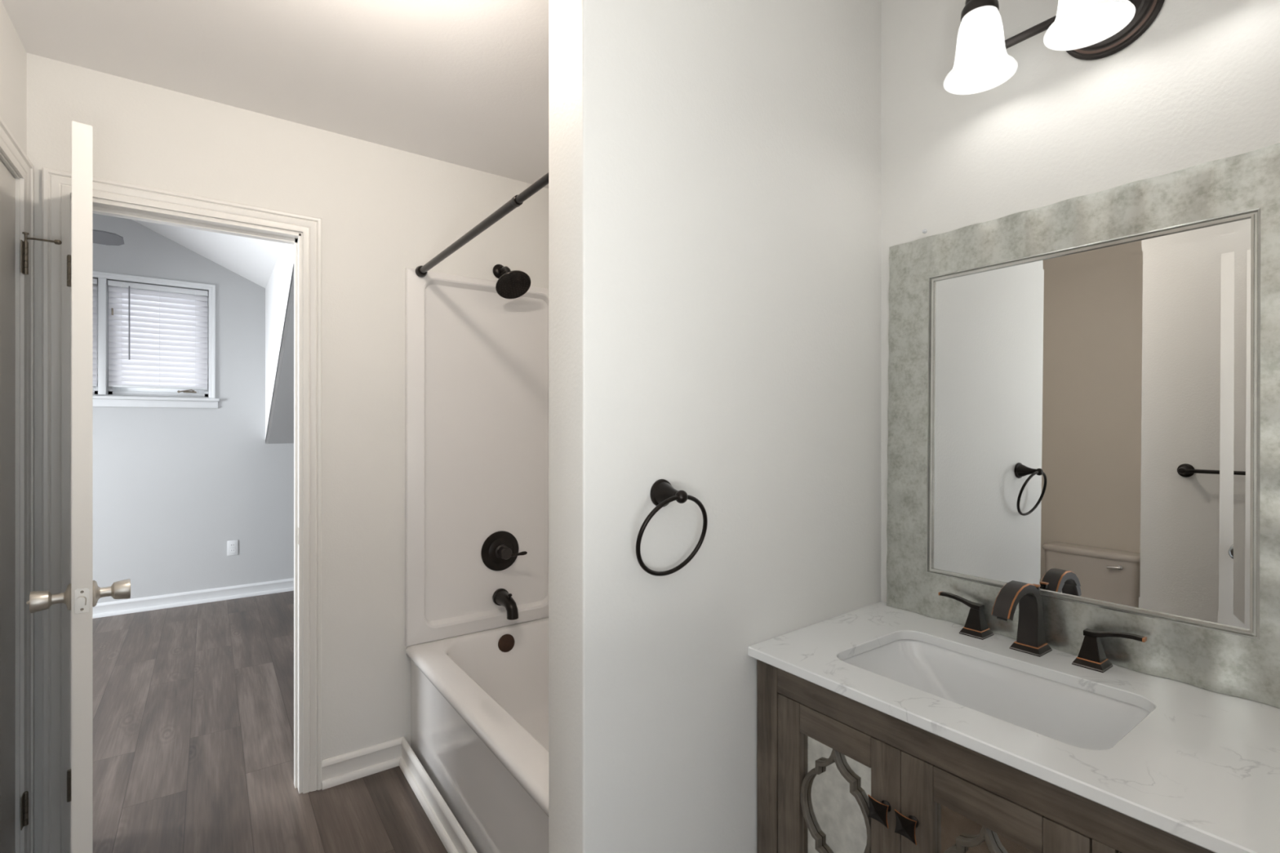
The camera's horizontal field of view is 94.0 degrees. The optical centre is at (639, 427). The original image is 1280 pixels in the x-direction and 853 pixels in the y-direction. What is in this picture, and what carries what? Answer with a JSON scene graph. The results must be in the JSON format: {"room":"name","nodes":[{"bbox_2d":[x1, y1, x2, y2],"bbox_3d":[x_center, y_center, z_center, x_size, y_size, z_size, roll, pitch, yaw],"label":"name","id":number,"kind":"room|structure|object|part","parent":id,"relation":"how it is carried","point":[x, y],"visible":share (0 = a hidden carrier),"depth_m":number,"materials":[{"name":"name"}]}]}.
{"room":"bathroom","nodes":[
{"label":"bathroom","id":0,"kind":"room"},
{"bbox_2d":[0,0,26,852],"bbox_3d":[-1.606,0.112,1.378,0.120,2.436,0.855,0,0,-36],"label":"wall","id":1,"kind":"structure","parent":0,"point":[13,55],"depth_m":1.69,"materials":[{"name":"paint"}]},
{"bbox_2d":[0,115,34,852],"bbox_3d":[-1.574,0.279,1.453,0.019,2.102,0.742,0,0,-36],"label":"trim","id":2,"kind":"structure","parent":1,"relation":"attached to","point":[10,148],"depth_m":1.72,"materials":[{"name":"paint"}]},
{"bbox_2d":[0,160,62,852],"bbox_3d":[-1.572,0.307,1.474,0.136,2.021,0.634,0,0,-36],"label":"door","id":3,"kind":"structure","parent":1,"relation":"in","point":[7,182],"depth_m":1.62,"materials":[{"name":"paint"}]},
{"bbox_2d":[92,213,293,603],"bbox_3d":[-3.340,-0.123,4.625,6.000,2.906,0.140,0,0,-36],"label":"wall","id":4,"kind":"structure","parent":0,"point":[171,486],"depth_m":4.52,"materials":[{"name":"paint"}]},
{"bbox_2d":[92,284,97,394],"bbox_3d":[-4.067,-0.645,4.056,0.584,0.820,0.132,0,0,-36],"label":"window","id":5,"kind":"structure","parent":4,"relation":"in","point":[95,389],"depth_m":4.24,"materials":[{"name":"plastic"}]},
{"bbox_2d":[92,278,97,386],"bbox_3d":[-4.061,-0.670,4.047,0.576,0.757,0.058,0,0,-36],"label":"window blind","id":6,"kind":"object","parent":5,"relation":"attached to","point":[95,282],"visible":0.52,"depth_m":4.21,"materials":[{"name":"white plastic"}]},
{"bbox_2d":[92,271,219,408],"bbox_3d":[-3.783,-0.624,4.199,1.352,0.947,0.032,0,0,-36],"label":"trim","id":7,"kind":"structure","parent":4,"relation":"attached to","point":[97,401],"depth_m":4.34,"materials":[{"name":"white plastic"}]},
{"bbox_2d":[107,285,208,396],"bbox_3d":[-3.556,-0.645,4.425,0.585,0.820,0.132,0,0,-36],"label":"window","id":8,"kind":"structure","parent":4,"relation":"in","point":[111,390],"depth_m":4.45,"materials":[{"name":"plastic"}]},
{"bbox_2d":[107,280,208,390],"bbox_3d":[-3.549,-0.670,4.416,0.577,0.757,0.058,0,0,-36],"label":"window blind","id":9,"kind":"object","parent":8,"relation":"attached to","point":[157,335],"visible":1,"depth_m":4.41,"materials":[{"name":"white plastic"}]},
{"bbox_3d":[-3.554,-0.299,4.421,0.571,0.014,0.036,0,0,-36],"label":"rail","id":10,"kind":"part","parent":9,"relation":"part of","materials":[{"name":"white plastic"}]},
{"bbox_3d":[-3.538,-0.662,4.401,0.428,0.725,0.002,0,0,-36],"label":"ladder cord","id":11,"kind":"part","parent":9,"relation":"part of","materials":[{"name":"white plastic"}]},
{"bbox_3d":[-3.587,-0.647,4.467,0.529,0.765,0.023,0,0,-36],"label":"sash","id":12,"kind":"part","parent":8,"relation":"part of","materials":[{"name":"plastic"}]},
{"bbox_3d":[-3.407,-0.275,4.492,0.114,0.030,0.067,0,0,-36],"label":"crank handle","id":13,"kind":"part","parent":8,"relation":"part of","materials":[{"name":"silver metal"}]},
{"bbox_2d":[92,577,293,618],"bbox_3d":[-3.292,1.282,4.558,6.000,0.097,0.025,0,0,-36],"label":"baseboard","id":14,"kind":"structure","parent":4,"relation":"attached to","point":[198,597],"depth_m":4.49,"materials":[{"name":"white plastic"}]},
{"bbox_2d":[226,540,238,555],"bbox_3d":[-3.173,0.936,4.654,0.070,0.116,0.008,0,0,-36],"label":"wall outlet","id":15,"kind":"object","parent":4,"relation":"attached to","point":[232,545],"visible":1,"depth_m":4.65,"materials":[{"name":"white plastic"}]},
{"bbox_2d":[132,219,293,444],"bbox_3d":[-2.816,-0.739,3.046,7.000,1.734,3.035,0,0,-36],"label":"ceiling","id":16,"kind":"structure","parent":0,"point":[255,260],"depth_m":4.21,"materials":[{"name":"paint"}]},
{"bbox_2d":[92,229,124,245],"bbox_3d":[-3.087,-1.160,2.704,1.139,0.530,1.198,0,0,-36],"label":"ceiling fan","id":17,"kind":"object","parent":16,"relation":"hanging from","point":[99,237],"visible":0.32,"depth_m":3.00,"materials":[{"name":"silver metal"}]},
{"bbox_2d":[92,591,448,852],"bbox_3d":[-1.080,1.355,1.410,6.100,0.050,7.950,0,0,-36],"label":"floor","id":18,"kind":"structure","parent":0,"point":[193,705],"depth_m":2.43,"materials":[{"name":"wood"}]},
{"bbox_2d":[405,617,548,852],"bbox_3d":[-0.183,1.100,1.996,0.766,0.458,1.512,0,0,-36],"label":"bathtub","id":19,"kind":"object","parent":18,"relation":"on","point":[479,700],"visible":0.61,"depth_m":1.99,"materials":[{"name":"white ceramic"}]},
{"bbox_2d":[405,267,548,646],"bbox_3d":[-0.183,0.117,1.997,0.767,1.509,1.516,0,0,-36],"label":"shower surround","id":20,"kind":"object","parent":19,"relation":"on","point":[477,358],"visible":0.26,"depth_m":2.54,"materials":[{"name":"plastic"}]},
{"bbox_2d":[415,172,548,277],"bbox_3d":[-0.451,-0.626,1.803,0.045,0.045,1.461,0,0,-36],"label":"shower curtain rod","id":21,"kind":"object","parent":20,"relation":"attached to","point":[421,271],"visible":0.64,"depth_m":1.81,"materials":[{"name":"brown metal"}]},
{"bbox_2d":[480,531,527,571],"bbox_3d":[-0.586,0.539,2.583,0.178,0.174,0.086,0,0,-36],"label":"shower valve","id":22,"kind":"object","parent":20,"relation":"attached to","point":[500,550],"visible":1,"depth_m":2.59,"materials":[{"name":"brown metal"}]},
{"bbox_3d":[-0.586,0.539,2.579,0.060,0.060,0.060,0,0,-36],"label":"valve stem","id":23,"kind":"part","parent":22,"relation":"part of","materials":[{"name":"brown metal"}]},
{"bbox_3d":[-0.531,0.546,2.588,0.085,0.021,0.020,0,0,-25],"label":"lever handle","id":24,"kind":"part","parent":22,"relation":"part of","materials":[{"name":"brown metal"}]},
{"bbox_2d":[492,588,518,620],"bbox_3d":[-0.567,0.752,2.554,0.072,0.096,0.156,0,0,-36],"label":"tub spout","id":25,"kind":"object","parent":20,"relation":"attached to","point":[500,597],"visible":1,"depth_m":2.53,"materials":[{"name":"brown metal"}]},
{"bbox_3d":[-0.573,0.925,2.563,0.076,0.076,0.017,0,0,-36],"label":"overflow plate","id":26,"kind":"part","parent":19,"relation":"part of","materials":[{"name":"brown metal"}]},
{"bbox_2d":[757,659,1214,852],"bbox_3d":[0.689,0.898,0.995,0.508,0.863,0.906,0,0,-36],"label":"vanity cabinet","id":27,"kind":"object","parent":18,"relation":"on","point":[837,773],"visible":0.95,"depth_m":0.99,"materials":[{"name":"brown wood"}]},
{"bbox_3d":[0.361,0.827,1.089,0.004,0.495,0.156,0,0,-36],"label":"mirror panel","id":28,"kind":"part","parent":27,"relation":"part of","materials":[{"name":"silver metal"}]},
{"bbox_3d":[0.357,0.863,1.086,0.020,0.670,0.258,0,0,-36],"label":"door","id":29,"kind":"part","parent":27,"relation":"part of","materials":[{"name":"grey wood"}]},
{"bbox_3d":[0.391,0.630,0.981,0.009,0.037,0.037,0,0,-36],"label":"knob","id":30,"kind":"part","parent":27,"relation":"part of","materials":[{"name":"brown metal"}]},
{"bbox_3d":[0.403,0.630,0.989,0.020,0.018,0.018,0,0,-36],"label":"knob","id":31,"kind":"part","parent":27,"relation":"part of","materials":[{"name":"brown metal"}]},
{"bbox_3d":[0.419,0.630,0.943,0.009,0.037,0.037,0,0,-36],"label":"knob","id":32,"kind":"part","parent":27,"relation":"part of","materials":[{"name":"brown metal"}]},
{"bbox_3d":[0.430,0.630,0.951,0.020,0.018,0.018,0,0,-36],"label":"knob","id":33,"kind":"part","parent":27,"relation":"part of","materials":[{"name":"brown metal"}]},
{"bbox_3d":[0.513,0.827,0.879,0.004,0.495,0.155,0,0,-36],"label":"mirror panel","id":34,"kind":"part","parent":27,"relation":"part of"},
{"bbox_3d":[0.509,0.863,0.876,0.020,0.670,0.258,0,0,-36],"label":"door","id":35,"kind":"part","parent":27,"relation":"part of","materials":[{"name":"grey wood"}]},
{"bbox_2d":[747,601,1279,852],"bbox_3d":[0.691,0.457,1.006,0.512,0.019,0.946,0,0,-36],"label":"countertop","id":36,"kind":"structure","parent":27,"relation":"on","point":[1202,769],"depth_m":0.88,"materials":[{"name":"white stone"}]},
{"bbox_2d":[841,639,1150,750],"bbox_3d":[0.611,0.531,1.073,0.327,0.128,0.491,0,0,-36],"label":"sink","id":37,"kind":"object","parent":36,"relation":"in","point":[1075,717],"visible":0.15,"depth_m":1.16,"materials":[{"name":"white ceramic"}]},
{"bbox_2d":[937,580,1146,672],"bbox_3d":[0.743,0.375,1.175,0.168,0.144,0.368,0,0,-36],"label":"faucet","id":38,"kind":"object","parent":36,"relation":"on","point":[1031,639],"visible":1,"depth_m":1.18,"materials":[{"name":"brown metal"}]},
{"bbox_3d":[0.708,0.382,1.321,0.021,0.020,0.090,0,0,-36],"label":"lever","id":39,"kind":"part","parent":38,"relation":"part of","materials":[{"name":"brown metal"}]},
{"bbox_3d":[0.728,0.412,1.293,0.036,0.042,0.036,0,0,-36],"label":"handle","id":40,"kind":"part","parent":38,"relation":"part of","materials":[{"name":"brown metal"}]},
{"bbox_3d":[0.741,0.369,1.170,0.159,0.131,0.038,0,0,-36],"label":"spout","id":41,"kind":"part","parent":38,"relation":"part of","materials":[{"name":"brown metal"}]},
{"bbox_3d":[0.806,0.347,1.217,0.017,0.055,0.013,0,0,-36],"label":"lift rod","id":42,"kind":"part","parent":38,"relation":"part of","materials":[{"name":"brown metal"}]},
{"bbox_3d":[0.851,0.412,1.124,0.036,0.042,0.036,0,0,-36],"label":"handle","id":43,"kind":"part","parent":38,"relation":"part of","materials":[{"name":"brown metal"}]},
{"bbox_3d":[0.871,0.382,1.096,0.021,0.020,0.090,0,0,-36],"label":"lever","id":44,"kind":"part","parent":38,"relation":"part of","materials":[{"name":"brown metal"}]},
{"bbox_2d":[1,0,548,188],"bbox_3d":[-0.770,-1.136,0.918,3.226,0.060,2.810,0,0,-36],"label":"ceiling","id":45,"kind":"structure","parent":0,"point":[461,82],"depth_m":1.78,"materials":[{"name":"paint"}]},
{"bbox_2d":[265,243,293,444],"bbox_3d":[-2.261,-0.494,3.777,0.020,1.244,2.498,0,0,-36],"label":"wall","id":46,"kind":"structure","parent":0,"point":[277,287],"depth_m":4.06,"materials":[{"name":"paint"}]},
{"bbox_2d":[26,53,548,852],"bbox_3d":[-1.095,0.112,2.345,2.081,2.436,0.115,0,0,-36],"label":"wall","id":47,"kind":"structure","parent":0,"point":[384,211],"depth_m":2.26,"materials":[{"name":"paint"}]},
{"bbox_2d":[26,120,130,852],"bbox_3d":[-1.485,0.302,1.623,0.192,2.032,0.584,0,0,-36],"label":"door","id":48,"kind":"structure","parent":47,"relation":"in","point":[83,593],"depth_m":1.40,"materials":[{"name":"paint"}]},
{"bbox_3d":[-1.392,0.405,1.411,0.080,0.064,0.064,0,0,-36],"label":"knob","id":49,"kind":"part","parent":48,"relation":"part of","materials":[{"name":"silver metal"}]},
{"bbox_3d":[-1.307,0.405,1.399,0.025,0.058,0.002,0,0,-43],"label":"latch plate","id":50,"kind":"part","parent":48,"relation":"part of","materials":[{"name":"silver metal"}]},
{"bbox_3d":[-1.309,0.405,1.478,0.076,0.064,0.064,0,0,-36],"label":"knob","id":51,"kind":"part","parent":48,"relation":"part of","materials":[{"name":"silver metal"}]},
{"bbox_2d":[42,167,321,852],"bbox_3d":[-1.474,0.279,1.989,0.737,2.102,0.019,0,0,-36],"label":"trim","id":52,"kind":"structure","parent":47,"relation":"attached to","point":[56,184],"depth_m":1.80,"materials":[{"name":"paint"}]},
{"bbox_2d":[92,199,301,794],"bbox_3d":[-1.519,0.312,2.041,0.617,2.036,0.120,0,0,-36],"label":"trim","id":53,"kind":"structure","parent":47,"relation":"attached to","point":[100,207],"depth_m":2.17,"materials":[{"name":"paint"}]},
{"bbox_3d":[-1.250,0.395,2.184,0.002,0.060,0.028,0,0,-36],"label":"strike plate","id":54,"kind":"part","parent":53,"relation":"part of","materials":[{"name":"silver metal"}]},
{"bbox_2d":[321,737,477,852],"bbox_3d":[-0.623,1.282,1.691,0.294,0.097,1.498,0,0,-36],"label":"baseboard","id":55,"kind":"structure","parent":47,"relation":"attached to","point":[357,764],"depth_m":2.22,"materials":[{"name":"paint"}]},
{"bbox_2d":[493,264,530,298],"bbox_3d":[-0.555,-0.633,2.535,0.150,0.168,0.209,0,0,-36],"label":"shower","id":56,"kind":"object","parent":47,"relation":"attached to","point":[510,284],"visible":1,"depth_m":2.50,"materials":[{"name":"brown metal"}]},
{"bbox_3d":[-0.577,-0.663,2.566,0.019,0.064,0.125,0,0,-36],"label":"shower arm","id":57,"kind":"part","parent":56,"relation":"part of","materials":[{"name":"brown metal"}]},
{"bbox_2d":[548,0,880,852],"bbox_3d":[0.241,0.112,1.290,0.912,2.436,0.124,0,0,-36],"label":"wall partition","id":58,"kind":"structure","parent":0,"point":[714,166],"depth_m":1.13,"materials":[{"name":"paint"}]},
{"bbox_2d":[635,479,707,576],"bbox_3d":[0.055,0.177,1.045,0.160,0.170,0.071,0,0,-36],"label":"towel ring","id":59,"kind":"object","parent":58,"relation":"attached to","point":[662,493],"visible":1,"depth_m":1.05,"materials":[{"name":"brown metal"}]},
{"bbox_3d":[0.052,0.117,1.054,0.051,0.051,0.054,0,0,-36],"label":"mounting post","id":60,"kind":"part","parent":59,"relation":"part of","materials":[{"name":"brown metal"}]},
{"bbox_2d":[880,0,1279,602],"bbox_3d":[0.523,0.112,1.780,0.120,2.436,2.695,0,0,-36],"label":"wall","id":61,"kind":"structure","parent":0,"point":[1201,84],"depth_m":1.24,"materials":[{"name":"paint"}]},
{"bbox_2d":[943,0,1164,94],"bbox_3d":[0.829,-0.824,1.092,0.189,0.219,0.505,0,0,-36],"label":"vanity light","id":62,"kind":"object","parent":61,"relation":"attached to","point":[1086,29],"visible":1,"depth_m":1.17,"materials":[{"name":"white glass"}]},
{"bbox_3d":[0.697,-0.786,1.226,0.133,0.132,0.133,0,0,-36],"label":"lamp shade","id":63,"kind":"part","parent":62,"relation":"part of","materials":[{"name":"white glass"}]},
{"bbox_3d":[0.806,-0.786,1.075,0.133,0.132,0.133,0,0,-36],"label":"lamp shade","id":64,"kind":"part","parent":62,"relation":"part of","materials":[{"name":"white glass"}]},
{"bbox_2d":[886,142,1279,708],"bbox_3d":[0.851,-0.006,1.196,0.029,0.904,0.768,0,0,-36],"label":"framed mirror","id":65,"kind":"object","parent":61,"relation":"attached to","point":[1084,396],"visible":0.92,"depth_m":1.14,"materials":[{"name":"silver metal"}]},
{"bbox_2d":[933,217,1251,629],"bbox_3d":[0.851,-0.008,1.199,0.010,0.678,0.530,0,0,-36],"label":"mirror glass","id":66,"kind":"object","parent":65,"relation":"attached to","point":[1092,401],"depth_m":1.14,"materials":[{"name":"silver mirror"}]}
]}

